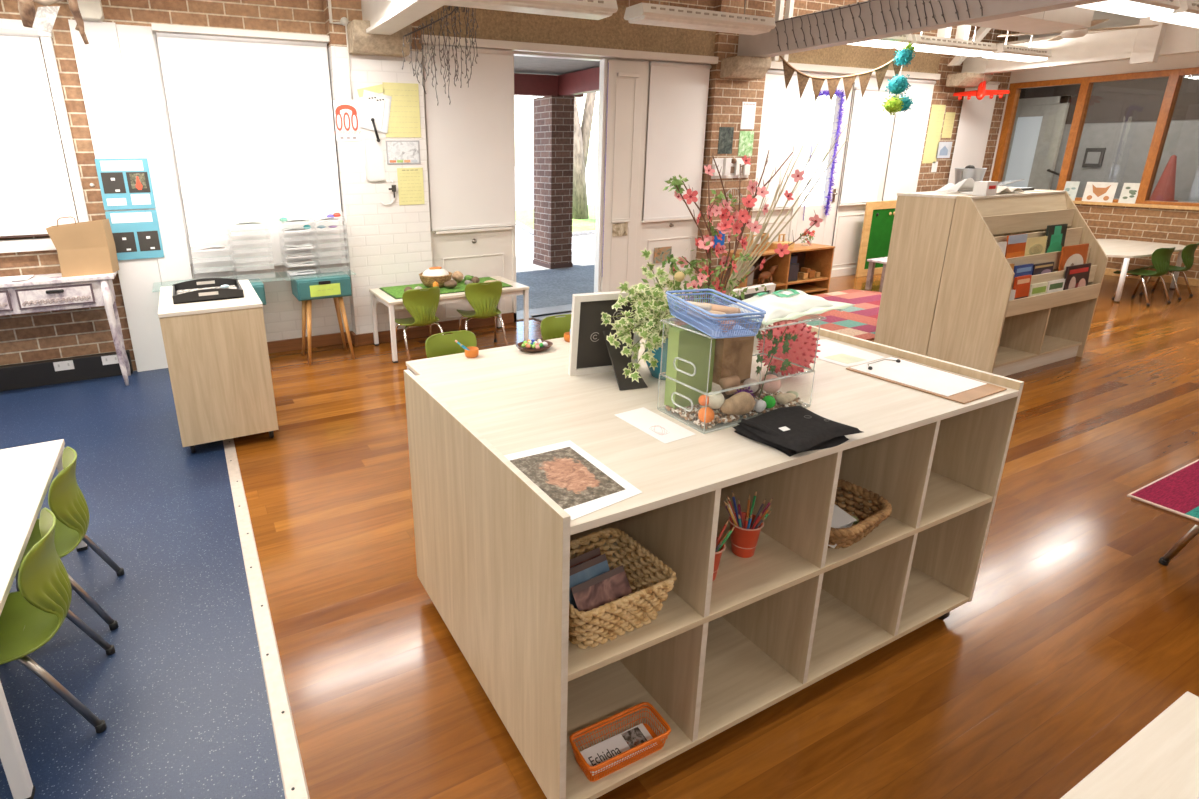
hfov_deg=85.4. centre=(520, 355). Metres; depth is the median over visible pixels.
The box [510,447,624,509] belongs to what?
picture
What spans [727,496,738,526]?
pencil
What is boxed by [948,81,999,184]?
roller blind
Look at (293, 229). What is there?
paper stack
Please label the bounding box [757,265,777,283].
horse
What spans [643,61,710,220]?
roller blind
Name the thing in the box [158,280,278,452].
base cabinet
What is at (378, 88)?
sheet
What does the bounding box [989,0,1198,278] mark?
wall
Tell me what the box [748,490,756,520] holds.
pencil
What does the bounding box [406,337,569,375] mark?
table
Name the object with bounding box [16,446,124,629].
plastic chair
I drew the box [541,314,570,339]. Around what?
plastic chair
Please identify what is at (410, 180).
sheet
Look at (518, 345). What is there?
bowl
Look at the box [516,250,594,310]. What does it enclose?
ground porch
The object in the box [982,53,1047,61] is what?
diffuser
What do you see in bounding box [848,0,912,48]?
fluorescent light
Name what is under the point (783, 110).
roller blind
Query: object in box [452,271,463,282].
wood slice
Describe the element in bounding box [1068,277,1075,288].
picture
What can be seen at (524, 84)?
beam
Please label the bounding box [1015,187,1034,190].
folder
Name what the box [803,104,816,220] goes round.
tinsel garland
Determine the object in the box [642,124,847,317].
flowers
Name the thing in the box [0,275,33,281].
loose paper
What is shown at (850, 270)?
baseboard
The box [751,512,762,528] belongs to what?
pencil
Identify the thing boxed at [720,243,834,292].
shelf unit
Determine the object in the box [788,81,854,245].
door
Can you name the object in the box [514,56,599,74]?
porch roof
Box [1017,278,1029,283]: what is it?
picture
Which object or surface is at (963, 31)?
trim
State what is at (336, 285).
stand
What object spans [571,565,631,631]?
picture card
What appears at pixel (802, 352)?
ball
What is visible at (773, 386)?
ball
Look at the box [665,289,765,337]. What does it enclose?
plastic basket
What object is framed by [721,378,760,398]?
wood piece
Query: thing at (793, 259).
crate
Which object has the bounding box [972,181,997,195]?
tissue box
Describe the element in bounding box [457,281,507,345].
plastic chair
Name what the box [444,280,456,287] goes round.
pine cone
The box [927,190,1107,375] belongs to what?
book display
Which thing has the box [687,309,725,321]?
wooden stick
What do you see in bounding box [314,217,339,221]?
paper stack
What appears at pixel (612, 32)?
beam
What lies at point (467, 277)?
leaf sprig
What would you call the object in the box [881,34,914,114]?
garland
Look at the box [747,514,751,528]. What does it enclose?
pencil
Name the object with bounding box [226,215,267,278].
tower
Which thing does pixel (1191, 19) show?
diffuser
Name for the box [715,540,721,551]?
pencil
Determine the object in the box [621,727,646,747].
photo
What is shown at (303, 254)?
paper stack
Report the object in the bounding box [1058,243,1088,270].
picture book
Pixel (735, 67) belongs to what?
trim
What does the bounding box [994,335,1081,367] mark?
shelf
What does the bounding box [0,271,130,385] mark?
desk
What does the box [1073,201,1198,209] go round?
window sill
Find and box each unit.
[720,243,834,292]
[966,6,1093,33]
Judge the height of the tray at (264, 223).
0.036 m
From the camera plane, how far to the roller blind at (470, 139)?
5.69 m
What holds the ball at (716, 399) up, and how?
on the gravel
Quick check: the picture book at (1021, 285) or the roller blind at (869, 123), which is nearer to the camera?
the picture book at (1021, 285)
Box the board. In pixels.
[855,200,896,276]
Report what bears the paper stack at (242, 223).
in the tower at (228, 223)
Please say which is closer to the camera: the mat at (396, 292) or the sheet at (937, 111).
the mat at (396, 292)
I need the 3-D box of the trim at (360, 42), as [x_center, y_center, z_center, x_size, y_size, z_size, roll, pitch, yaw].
[-1.095,-2.460,5.015,0.460,0.210,0.254,-9,19,-26]
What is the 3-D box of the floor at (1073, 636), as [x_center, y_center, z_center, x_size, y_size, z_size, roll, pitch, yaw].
[4.234,0.409,4.016,10.800,0.060,9.134,-9,19,-26]
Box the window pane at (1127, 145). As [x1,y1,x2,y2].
[1050,119,1198,201]
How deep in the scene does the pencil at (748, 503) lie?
1.86 m
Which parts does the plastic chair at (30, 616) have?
leg, leg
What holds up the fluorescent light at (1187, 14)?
hanging from the ceiling
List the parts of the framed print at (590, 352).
frame rail, frame rail, frame rail, frame rail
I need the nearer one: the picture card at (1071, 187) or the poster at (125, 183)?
the poster at (125, 183)
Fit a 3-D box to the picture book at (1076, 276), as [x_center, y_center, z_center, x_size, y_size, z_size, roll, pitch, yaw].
[4.194,-0.548,4.860,0.338,0.270,0.029,-9,19,-26]
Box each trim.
[77,0,104,21]
[151,23,940,80]
[223,438,309,798]
[229,441,294,789]
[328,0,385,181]
[347,20,412,56]
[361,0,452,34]
[435,61,897,318]
[516,220,594,236]
[720,55,770,79]
[771,0,991,65]
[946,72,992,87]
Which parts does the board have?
green panel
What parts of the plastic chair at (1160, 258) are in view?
leg, leg, leg, leg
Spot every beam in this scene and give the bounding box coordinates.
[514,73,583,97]
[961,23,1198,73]
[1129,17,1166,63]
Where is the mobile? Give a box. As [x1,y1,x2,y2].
[18,0,88,43]
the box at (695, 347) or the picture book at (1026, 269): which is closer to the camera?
the box at (695, 347)
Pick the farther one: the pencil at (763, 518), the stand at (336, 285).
the stand at (336, 285)
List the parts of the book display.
panel, panel, panel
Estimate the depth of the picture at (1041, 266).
4.67 m
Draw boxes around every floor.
[0,368,284,798]
[233,274,1198,798]
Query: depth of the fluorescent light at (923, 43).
6.75 m
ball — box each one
[698,395,708,405]
[698,407,714,422]
[707,391,724,408]
[743,378,758,392]
[755,400,766,411]
[756,319,820,376]
[761,374,780,392]
[762,395,775,408]
[764,371,777,376]
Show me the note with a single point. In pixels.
(934, 165)
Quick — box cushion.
[728,289,854,325]
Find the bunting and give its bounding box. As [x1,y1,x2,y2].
[780,44,912,102]
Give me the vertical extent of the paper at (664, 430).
0.001 m
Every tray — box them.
[172,278,243,303]
[187,223,226,229]
[229,220,267,226]
[744,244,768,251]
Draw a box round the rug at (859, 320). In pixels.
[797,289,881,339]
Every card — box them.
[362,142,384,179]
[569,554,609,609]
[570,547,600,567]
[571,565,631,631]
[580,723,656,775]
[612,222,627,236]
[653,246,671,262]
[828,522,853,547]
[831,504,856,527]
[1060,181,1079,200]
[1082,182,1117,202]
[1118,183,1139,203]
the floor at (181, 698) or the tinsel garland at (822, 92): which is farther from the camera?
the tinsel garland at (822, 92)
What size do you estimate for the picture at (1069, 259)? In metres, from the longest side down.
0.280 x 0.191 x 0.002 m
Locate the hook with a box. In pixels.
[381,177,395,204]
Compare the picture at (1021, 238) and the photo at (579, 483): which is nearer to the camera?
the photo at (579, 483)
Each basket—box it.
[568,527,676,648]
[569,702,670,781]
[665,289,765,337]
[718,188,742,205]
[828,479,891,548]
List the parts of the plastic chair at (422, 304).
leg, leg, leg, leg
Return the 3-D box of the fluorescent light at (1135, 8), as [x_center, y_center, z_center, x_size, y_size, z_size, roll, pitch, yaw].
[4.398,-2.915,4.670,1.400,0.712,0.260,-9,19,-26]
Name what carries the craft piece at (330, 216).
on the paper stack at (322, 218)
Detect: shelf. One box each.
[404,320,1023,798]
[747,276,828,286]
[787,283,827,292]
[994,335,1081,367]
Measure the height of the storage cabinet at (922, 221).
1.280 m
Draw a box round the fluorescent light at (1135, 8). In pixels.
[1076,0,1179,17]
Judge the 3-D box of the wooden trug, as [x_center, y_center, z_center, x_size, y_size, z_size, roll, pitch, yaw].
[2.626,-1.256,7.147,0.240,0.190,0.140,-9,19,-26]
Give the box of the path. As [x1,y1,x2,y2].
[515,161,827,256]
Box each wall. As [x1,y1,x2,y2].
[0,0,1018,370]
[68,19,192,371]
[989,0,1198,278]
[1019,75,1198,123]
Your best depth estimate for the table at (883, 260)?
7.66 m
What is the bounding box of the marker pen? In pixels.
[371,118,379,141]
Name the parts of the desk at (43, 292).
drawer, handle, drawer, leg, leg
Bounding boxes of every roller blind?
[0,28,77,235]
[156,32,345,271]
[422,44,514,230]
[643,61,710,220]
[753,70,809,208]
[840,86,892,203]
[882,79,935,200]
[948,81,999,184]
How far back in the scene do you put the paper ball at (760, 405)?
1.82 m
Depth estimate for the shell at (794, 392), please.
1.92 m
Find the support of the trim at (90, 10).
attached to the wall at (47, 335)
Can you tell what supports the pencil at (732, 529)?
in the bucket at (717, 554)
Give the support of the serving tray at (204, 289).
on the base cabinet at (217, 355)
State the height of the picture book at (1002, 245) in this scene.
0.235 m
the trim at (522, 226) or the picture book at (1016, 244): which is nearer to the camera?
the picture book at (1016, 244)
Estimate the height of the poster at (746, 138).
0.260 m
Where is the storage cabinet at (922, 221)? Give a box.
[874,189,1049,355]
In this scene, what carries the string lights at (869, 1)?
attached to the wall at (47, 335)
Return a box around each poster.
[95,158,155,209]
[105,210,163,259]
[738,131,753,155]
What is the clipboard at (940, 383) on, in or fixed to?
on the cube shelf at (492, 547)
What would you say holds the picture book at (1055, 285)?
on the book display
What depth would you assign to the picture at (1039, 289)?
4.62 m
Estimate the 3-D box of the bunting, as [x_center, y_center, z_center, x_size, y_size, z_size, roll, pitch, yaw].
[3.224,-2.814,6.441,1.277,0.538,0.016,0,17,3]
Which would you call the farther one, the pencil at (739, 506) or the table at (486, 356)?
the table at (486, 356)
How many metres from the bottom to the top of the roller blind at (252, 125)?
1.703 m
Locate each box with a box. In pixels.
[664,324,715,408]
[712,317,755,384]
[768,234,794,248]
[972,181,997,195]
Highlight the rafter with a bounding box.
[558,67,599,95]
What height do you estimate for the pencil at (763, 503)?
0.156 m
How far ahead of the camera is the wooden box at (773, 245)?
7.29 m
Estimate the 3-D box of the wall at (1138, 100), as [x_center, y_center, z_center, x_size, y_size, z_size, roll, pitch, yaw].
[10.919,-3.425,7.119,0.210,1.320,10.300,-9,19,-26]
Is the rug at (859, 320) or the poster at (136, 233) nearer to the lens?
the poster at (136, 233)
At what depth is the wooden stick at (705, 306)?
1.74 m
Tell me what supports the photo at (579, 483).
on the cube shelf at (492, 547)
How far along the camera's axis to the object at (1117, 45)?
7.29 m
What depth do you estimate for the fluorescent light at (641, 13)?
5.25 m
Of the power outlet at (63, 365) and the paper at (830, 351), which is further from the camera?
the power outlet at (63, 365)
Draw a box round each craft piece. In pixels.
[279,217,287,221]
[327,214,333,218]
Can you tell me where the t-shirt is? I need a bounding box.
[733,406,862,456]
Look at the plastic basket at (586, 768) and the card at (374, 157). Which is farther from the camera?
the card at (374, 157)
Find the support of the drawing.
attached to the wall at (47, 335)
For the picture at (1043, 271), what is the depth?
4.70 m
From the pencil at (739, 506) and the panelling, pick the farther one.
the panelling
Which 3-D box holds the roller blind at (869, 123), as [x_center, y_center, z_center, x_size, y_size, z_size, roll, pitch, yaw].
[4.370,-2.634,8.125,0.710,1.383,0.044,-9,19,-26]
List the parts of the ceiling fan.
blade, blade, blade, blade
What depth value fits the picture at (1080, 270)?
4.83 m
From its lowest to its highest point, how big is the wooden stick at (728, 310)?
0.030 m
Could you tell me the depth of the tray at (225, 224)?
4.84 m
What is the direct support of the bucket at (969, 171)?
on the storage cabinet at (922, 221)
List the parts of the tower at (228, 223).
panel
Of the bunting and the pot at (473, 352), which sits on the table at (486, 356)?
the pot at (473, 352)
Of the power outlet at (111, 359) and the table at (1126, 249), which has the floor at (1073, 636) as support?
the table at (1126, 249)
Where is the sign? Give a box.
[333,100,360,140]
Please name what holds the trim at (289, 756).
on the floor at (181, 698)
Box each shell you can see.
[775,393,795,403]
[786,391,798,398]
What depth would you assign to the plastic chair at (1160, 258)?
6.81 m
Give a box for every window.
[0,19,88,252]
[991,67,1198,206]
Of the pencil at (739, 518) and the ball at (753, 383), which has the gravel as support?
the ball at (753, 383)
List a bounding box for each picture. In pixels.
[386,141,420,164]
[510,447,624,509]
[717,127,733,153]
[1006,251,1024,258]
[1008,234,1027,243]
[1016,267,1031,272]
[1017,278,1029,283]
[1029,244,1042,254]
[1031,246,1041,253]
[1032,286,1045,293]
[1035,264,1052,268]
[1041,269,1050,273]
[1046,242,1061,252]
[1049,282,1062,289]
[1050,233,1062,244]
[1054,226,1061,235]
[1064,254,1082,269]
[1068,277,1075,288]
[1070,267,1088,273]
[1078,278,1085,286]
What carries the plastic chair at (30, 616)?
on the floor at (181, 698)
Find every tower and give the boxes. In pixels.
[185,216,234,278]
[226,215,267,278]
[276,212,311,236]
[310,211,344,234]
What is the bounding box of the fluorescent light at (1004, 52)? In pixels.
[982,31,1051,61]
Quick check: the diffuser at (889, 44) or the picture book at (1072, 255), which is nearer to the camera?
the picture book at (1072, 255)
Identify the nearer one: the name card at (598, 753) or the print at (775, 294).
the name card at (598, 753)
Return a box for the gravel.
[665,387,802,428]
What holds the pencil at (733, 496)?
in the bucket at (743, 541)
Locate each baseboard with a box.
[0,350,132,391]
[267,312,516,353]
[664,266,856,297]
[1104,268,1198,286]
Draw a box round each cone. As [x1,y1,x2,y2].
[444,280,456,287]
[471,277,479,282]
[1149,155,1177,201]
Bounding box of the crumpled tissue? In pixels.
[936,178,974,191]
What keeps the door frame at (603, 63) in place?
attached to the panelling
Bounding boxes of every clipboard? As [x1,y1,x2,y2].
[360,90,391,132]
[846,356,1006,403]
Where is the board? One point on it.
(879, 215)
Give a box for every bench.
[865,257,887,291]
[1127,459,1198,565]
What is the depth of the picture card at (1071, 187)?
8.69 m
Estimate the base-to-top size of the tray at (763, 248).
0.060 m
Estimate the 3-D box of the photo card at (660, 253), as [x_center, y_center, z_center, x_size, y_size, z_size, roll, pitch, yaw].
[1.575,-1.113,7.124,0.240,0.170,0.004,-9,19,-26]
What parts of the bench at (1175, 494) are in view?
leg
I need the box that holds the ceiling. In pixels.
[996,24,1138,44]
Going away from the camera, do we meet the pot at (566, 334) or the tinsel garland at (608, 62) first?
the pot at (566, 334)
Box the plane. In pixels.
[953,31,1009,99]
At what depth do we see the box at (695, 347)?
1.85 m
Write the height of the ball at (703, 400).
0.032 m
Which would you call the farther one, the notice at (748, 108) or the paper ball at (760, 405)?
the notice at (748, 108)
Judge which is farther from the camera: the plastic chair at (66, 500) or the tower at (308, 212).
the tower at (308, 212)
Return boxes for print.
[568,291,647,389]
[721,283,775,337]
[773,292,788,296]
[786,289,799,293]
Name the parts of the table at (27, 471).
leg, leg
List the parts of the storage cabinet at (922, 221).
panel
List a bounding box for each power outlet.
[53,360,74,370]
[101,355,118,364]
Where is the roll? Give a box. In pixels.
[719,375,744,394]
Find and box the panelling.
[421,45,931,321]
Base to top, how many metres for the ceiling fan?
0.600 m
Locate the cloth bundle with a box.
[971,186,1024,193]
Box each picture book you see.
[997,242,1006,255]
[1005,234,1027,258]
[1009,289,1015,300]
[1013,275,1031,299]
[1014,263,1033,277]
[1024,236,1047,255]
[1028,282,1048,296]
[1032,262,1053,274]
[1045,224,1067,252]
[1046,279,1064,292]
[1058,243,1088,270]
[1063,263,1090,289]
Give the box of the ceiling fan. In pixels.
[998,19,1158,40]
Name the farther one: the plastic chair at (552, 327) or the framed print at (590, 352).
the plastic chair at (552, 327)
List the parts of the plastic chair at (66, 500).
leg, leg, leg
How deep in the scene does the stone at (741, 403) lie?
1.79 m
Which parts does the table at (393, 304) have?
leg, leg, apron rail, leg, leg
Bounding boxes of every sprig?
[464,275,473,280]
[756,327,797,397]
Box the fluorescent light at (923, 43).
[896,26,996,56]
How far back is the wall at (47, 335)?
5.34 m
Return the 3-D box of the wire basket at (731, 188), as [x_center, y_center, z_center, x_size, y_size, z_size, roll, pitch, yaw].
[2.354,-1.774,7.185,0.367,0.188,0.073,-9,19,-26]
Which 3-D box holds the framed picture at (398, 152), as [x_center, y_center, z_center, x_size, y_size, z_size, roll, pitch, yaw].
[-0.981,-1.704,5.408,0.290,0.190,0.006,-9,19,-26]
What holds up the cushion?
on the tank
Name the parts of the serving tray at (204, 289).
rail, panel, panel, rail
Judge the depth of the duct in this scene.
5.40 m
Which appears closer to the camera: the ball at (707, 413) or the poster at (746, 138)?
the ball at (707, 413)
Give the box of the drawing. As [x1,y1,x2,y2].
[936,142,951,157]
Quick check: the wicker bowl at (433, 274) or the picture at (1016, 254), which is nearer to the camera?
the picture at (1016, 254)
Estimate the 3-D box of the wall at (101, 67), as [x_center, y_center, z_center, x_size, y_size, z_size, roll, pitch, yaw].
[-2.777,-1.092,4.772,0.502,2.475,0.045,-9,19,-26]
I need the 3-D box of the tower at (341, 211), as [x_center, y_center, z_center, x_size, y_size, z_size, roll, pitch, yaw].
[-1.558,-0.930,5.263,0.240,0.470,0.265,-9,19,-26]
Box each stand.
[238,278,271,370]
[290,270,354,364]
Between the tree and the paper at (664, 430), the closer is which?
the paper at (664, 430)
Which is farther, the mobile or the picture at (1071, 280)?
the picture at (1071, 280)
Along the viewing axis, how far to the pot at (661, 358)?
2.12 m
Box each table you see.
[0,439,87,798]
[369,276,528,362]
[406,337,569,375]
[1060,691,1198,798]
[1097,239,1184,302]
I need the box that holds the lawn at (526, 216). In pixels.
[516,204,595,231]
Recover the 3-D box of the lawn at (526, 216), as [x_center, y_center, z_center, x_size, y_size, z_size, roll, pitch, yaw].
[1.480,-3.782,17.368,4.751,0.050,9.163,10,20,31]
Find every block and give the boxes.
[798,272,807,278]
[800,267,809,272]
[808,269,814,278]
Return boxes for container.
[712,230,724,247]
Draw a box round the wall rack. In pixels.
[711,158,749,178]
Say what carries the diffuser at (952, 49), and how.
attached to the fluorescent light at (923, 43)
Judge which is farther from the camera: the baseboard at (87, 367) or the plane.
the plane
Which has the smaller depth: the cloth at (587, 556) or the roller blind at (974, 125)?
the cloth at (587, 556)
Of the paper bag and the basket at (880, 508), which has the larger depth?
the paper bag
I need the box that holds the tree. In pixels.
[572,92,595,218]
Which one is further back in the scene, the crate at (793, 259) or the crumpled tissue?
the crate at (793, 259)
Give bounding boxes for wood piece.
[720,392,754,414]
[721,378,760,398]
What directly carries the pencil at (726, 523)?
in the bucket at (717, 554)
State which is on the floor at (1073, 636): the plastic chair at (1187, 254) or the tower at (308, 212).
the plastic chair at (1187, 254)
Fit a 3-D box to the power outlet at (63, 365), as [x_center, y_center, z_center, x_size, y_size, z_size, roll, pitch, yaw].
[-3.366,0.076,4.752,0.120,0.068,0.012,-9,19,-26]
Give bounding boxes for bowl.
[419,267,452,286]
[516,340,552,351]
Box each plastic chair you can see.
[0,507,114,732]
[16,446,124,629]
[395,286,443,360]
[425,330,476,357]
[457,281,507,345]
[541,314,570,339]
[1111,247,1175,305]
[1139,242,1198,299]
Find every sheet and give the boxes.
[357,84,384,96]
[382,82,420,136]
[397,168,424,204]
[922,104,945,162]
[941,112,955,137]
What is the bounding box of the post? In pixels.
[533,95,573,268]
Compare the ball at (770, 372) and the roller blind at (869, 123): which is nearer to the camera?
the ball at (770, 372)
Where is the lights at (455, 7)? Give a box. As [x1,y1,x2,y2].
[402,6,478,105]
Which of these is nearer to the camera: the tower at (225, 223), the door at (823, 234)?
the tower at (225, 223)
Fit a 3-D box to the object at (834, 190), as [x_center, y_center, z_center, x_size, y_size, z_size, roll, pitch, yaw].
[3.931,-2.004,8.072,0.100,0.160,0.059,-9,19,-26]
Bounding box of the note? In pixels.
[931,162,937,171]
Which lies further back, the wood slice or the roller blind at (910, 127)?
the roller blind at (910, 127)
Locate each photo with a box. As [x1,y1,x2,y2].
[504,440,641,519]
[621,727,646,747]
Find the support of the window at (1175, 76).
in the wall at (1158, 225)
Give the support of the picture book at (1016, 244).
on the book display
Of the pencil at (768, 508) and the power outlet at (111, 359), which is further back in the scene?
the power outlet at (111, 359)
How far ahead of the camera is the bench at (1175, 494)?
2.45 m
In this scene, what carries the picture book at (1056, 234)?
on the book display
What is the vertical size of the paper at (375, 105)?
0.330 m
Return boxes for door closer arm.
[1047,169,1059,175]
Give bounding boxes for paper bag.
[45,216,118,276]
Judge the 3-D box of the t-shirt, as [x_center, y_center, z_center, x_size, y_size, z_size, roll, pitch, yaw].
[0.735,0.190,1.722,0.268,0.050,0.220,-9,19,-26]
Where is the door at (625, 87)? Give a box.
[600,59,643,291]
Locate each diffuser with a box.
[628,15,770,34]
[848,40,907,48]
[896,44,992,56]
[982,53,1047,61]
[1150,12,1198,27]
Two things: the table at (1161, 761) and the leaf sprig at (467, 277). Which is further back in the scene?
the leaf sprig at (467, 277)
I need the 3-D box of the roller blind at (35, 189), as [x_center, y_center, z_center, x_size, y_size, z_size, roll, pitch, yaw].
[-4.853,-1.226,3.575,3.830,1.303,0.044,-9,19,-26]
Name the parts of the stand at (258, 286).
drawer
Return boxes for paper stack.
[192,245,225,251]
[231,221,262,225]
[282,219,310,222]
[282,227,311,231]
[284,243,312,249]
[284,252,313,257]
[286,260,314,266]
[287,268,315,274]
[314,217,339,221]
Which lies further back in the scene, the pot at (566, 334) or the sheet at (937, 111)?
the sheet at (937, 111)
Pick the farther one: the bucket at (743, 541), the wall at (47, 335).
the wall at (47, 335)
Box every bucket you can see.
[713,537,725,580]
[728,512,763,557]
[955,165,986,190]
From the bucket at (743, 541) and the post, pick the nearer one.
the bucket at (743, 541)
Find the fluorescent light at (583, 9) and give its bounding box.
[446,0,617,19]
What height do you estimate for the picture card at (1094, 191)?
0.249 m
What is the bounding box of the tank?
[657,315,825,429]
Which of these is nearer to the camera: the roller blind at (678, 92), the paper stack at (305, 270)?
the paper stack at (305, 270)
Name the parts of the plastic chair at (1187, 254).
leg, leg, leg, leg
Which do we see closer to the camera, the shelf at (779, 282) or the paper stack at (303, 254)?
the paper stack at (303, 254)
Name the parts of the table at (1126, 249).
leg, leg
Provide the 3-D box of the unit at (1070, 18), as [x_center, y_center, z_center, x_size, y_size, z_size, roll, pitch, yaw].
[4.471,-3.357,5.872,2.120,0.580,0.453,-9,19,-26]
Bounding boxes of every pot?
[465,346,478,357]
[564,332,569,341]
[645,338,667,379]
[800,230,814,245]
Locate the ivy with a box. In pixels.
[601,248,695,382]
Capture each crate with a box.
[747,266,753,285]
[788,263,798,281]
[790,254,797,263]
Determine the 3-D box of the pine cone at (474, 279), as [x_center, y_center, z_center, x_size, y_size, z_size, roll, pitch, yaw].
[-0.396,-0.662,5.655,0.079,0.061,0.085,-9,19,-26]
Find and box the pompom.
[734,385,755,397]
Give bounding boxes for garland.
[602,62,608,272]
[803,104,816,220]
[813,88,844,215]
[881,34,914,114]
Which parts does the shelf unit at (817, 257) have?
panel, panel, panel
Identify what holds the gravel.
in the tank
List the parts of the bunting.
cord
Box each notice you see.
[740,102,755,128]
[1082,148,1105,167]
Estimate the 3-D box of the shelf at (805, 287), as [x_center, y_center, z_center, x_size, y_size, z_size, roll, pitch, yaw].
[2.957,-0.736,7.472,1.320,0.018,0.365,-9,19,-26]
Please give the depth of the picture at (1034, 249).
4.70 m
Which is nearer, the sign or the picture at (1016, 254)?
the picture at (1016, 254)
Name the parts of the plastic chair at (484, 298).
leg, leg, leg, leg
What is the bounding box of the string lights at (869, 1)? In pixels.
[775,0,982,50]
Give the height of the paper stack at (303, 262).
0.024 m
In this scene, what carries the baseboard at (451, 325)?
attached to the wall at (47, 335)
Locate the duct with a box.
[737,0,1109,57]
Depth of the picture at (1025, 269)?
4.56 m
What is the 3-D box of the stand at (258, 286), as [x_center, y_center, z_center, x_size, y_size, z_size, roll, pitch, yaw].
[-2.180,-0.216,4.960,0.435,0.682,0.344,-9,19,-26]
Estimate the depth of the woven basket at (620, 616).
1.55 m
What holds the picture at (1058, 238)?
attached to the picture book at (1056, 234)
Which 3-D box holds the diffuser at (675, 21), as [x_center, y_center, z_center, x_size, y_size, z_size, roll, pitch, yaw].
[1.522,-2.753,5.385,1.360,0.026,0.210,-9,19,-26]
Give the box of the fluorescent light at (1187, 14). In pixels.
[1150,0,1198,27]
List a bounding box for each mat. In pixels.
[379,277,512,298]
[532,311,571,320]
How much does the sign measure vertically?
0.305 m
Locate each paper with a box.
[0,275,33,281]
[615,407,695,443]
[816,339,884,366]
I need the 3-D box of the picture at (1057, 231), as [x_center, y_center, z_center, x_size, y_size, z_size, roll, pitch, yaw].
[3.989,-0.926,4.780,0.094,0.069,0.001,-9,16,-26]
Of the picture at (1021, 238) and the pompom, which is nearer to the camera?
the pompom
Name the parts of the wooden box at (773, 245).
handle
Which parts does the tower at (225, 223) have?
panel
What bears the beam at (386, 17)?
attached to the wall at (47, 335)
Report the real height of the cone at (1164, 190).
0.640 m
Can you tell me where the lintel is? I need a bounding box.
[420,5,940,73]
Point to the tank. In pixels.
(811, 315)
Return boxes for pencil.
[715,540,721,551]
[716,519,728,545]
[717,526,734,551]
[726,503,737,525]
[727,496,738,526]
[732,492,738,524]
[738,499,742,527]
[738,515,741,527]
[746,494,749,524]
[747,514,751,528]
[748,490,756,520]
[750,499,765,528]
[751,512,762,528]
[754,516,765,528]
[757,506,770,523]
[762,498,772,514]
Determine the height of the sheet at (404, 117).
0.420 m
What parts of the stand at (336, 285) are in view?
leg, leg, drawer, leg, leg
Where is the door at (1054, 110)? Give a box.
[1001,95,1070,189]
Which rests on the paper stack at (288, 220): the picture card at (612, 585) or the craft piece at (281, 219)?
the craft piece at (281, 219)
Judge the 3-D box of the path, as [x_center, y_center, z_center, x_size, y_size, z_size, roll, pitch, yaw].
[-7.105,-12.290,44.993,150.000,0.110,70.600,-9,19,-26]
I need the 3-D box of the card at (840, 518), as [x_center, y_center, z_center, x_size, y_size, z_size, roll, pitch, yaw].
[0.919,0.489,1.941,0.144,0.027,0.100,-7,19,-20]
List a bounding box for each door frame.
[512,55,606,321]
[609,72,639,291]
[832,82,854,245]
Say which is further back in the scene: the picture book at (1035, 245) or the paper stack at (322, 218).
the paper stack at (322, 218)
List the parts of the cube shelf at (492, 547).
panel, shelf, panel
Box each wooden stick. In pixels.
[679,301,711,310]
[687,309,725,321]
[707,303,740,316]
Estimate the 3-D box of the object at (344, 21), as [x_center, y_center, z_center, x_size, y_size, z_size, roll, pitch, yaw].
[-1.286,-2.155,5.091,0.352,1.515,0.060,-9,19,-26]
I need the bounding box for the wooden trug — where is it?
[744,233,768,251]
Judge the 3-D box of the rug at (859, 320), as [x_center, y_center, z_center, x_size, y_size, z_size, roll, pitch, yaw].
[3.382,-0.440,6.630,2.400,0.010,1.500,-9,19,-26]
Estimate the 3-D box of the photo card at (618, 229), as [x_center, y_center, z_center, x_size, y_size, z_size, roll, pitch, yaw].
[1.041,-1.313,6.717,0.191,0.135,0.004,-9,19,-26]
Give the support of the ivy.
on the cube shelf at (492, 547)
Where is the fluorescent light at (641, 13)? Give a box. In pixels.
[624,0,775,34]

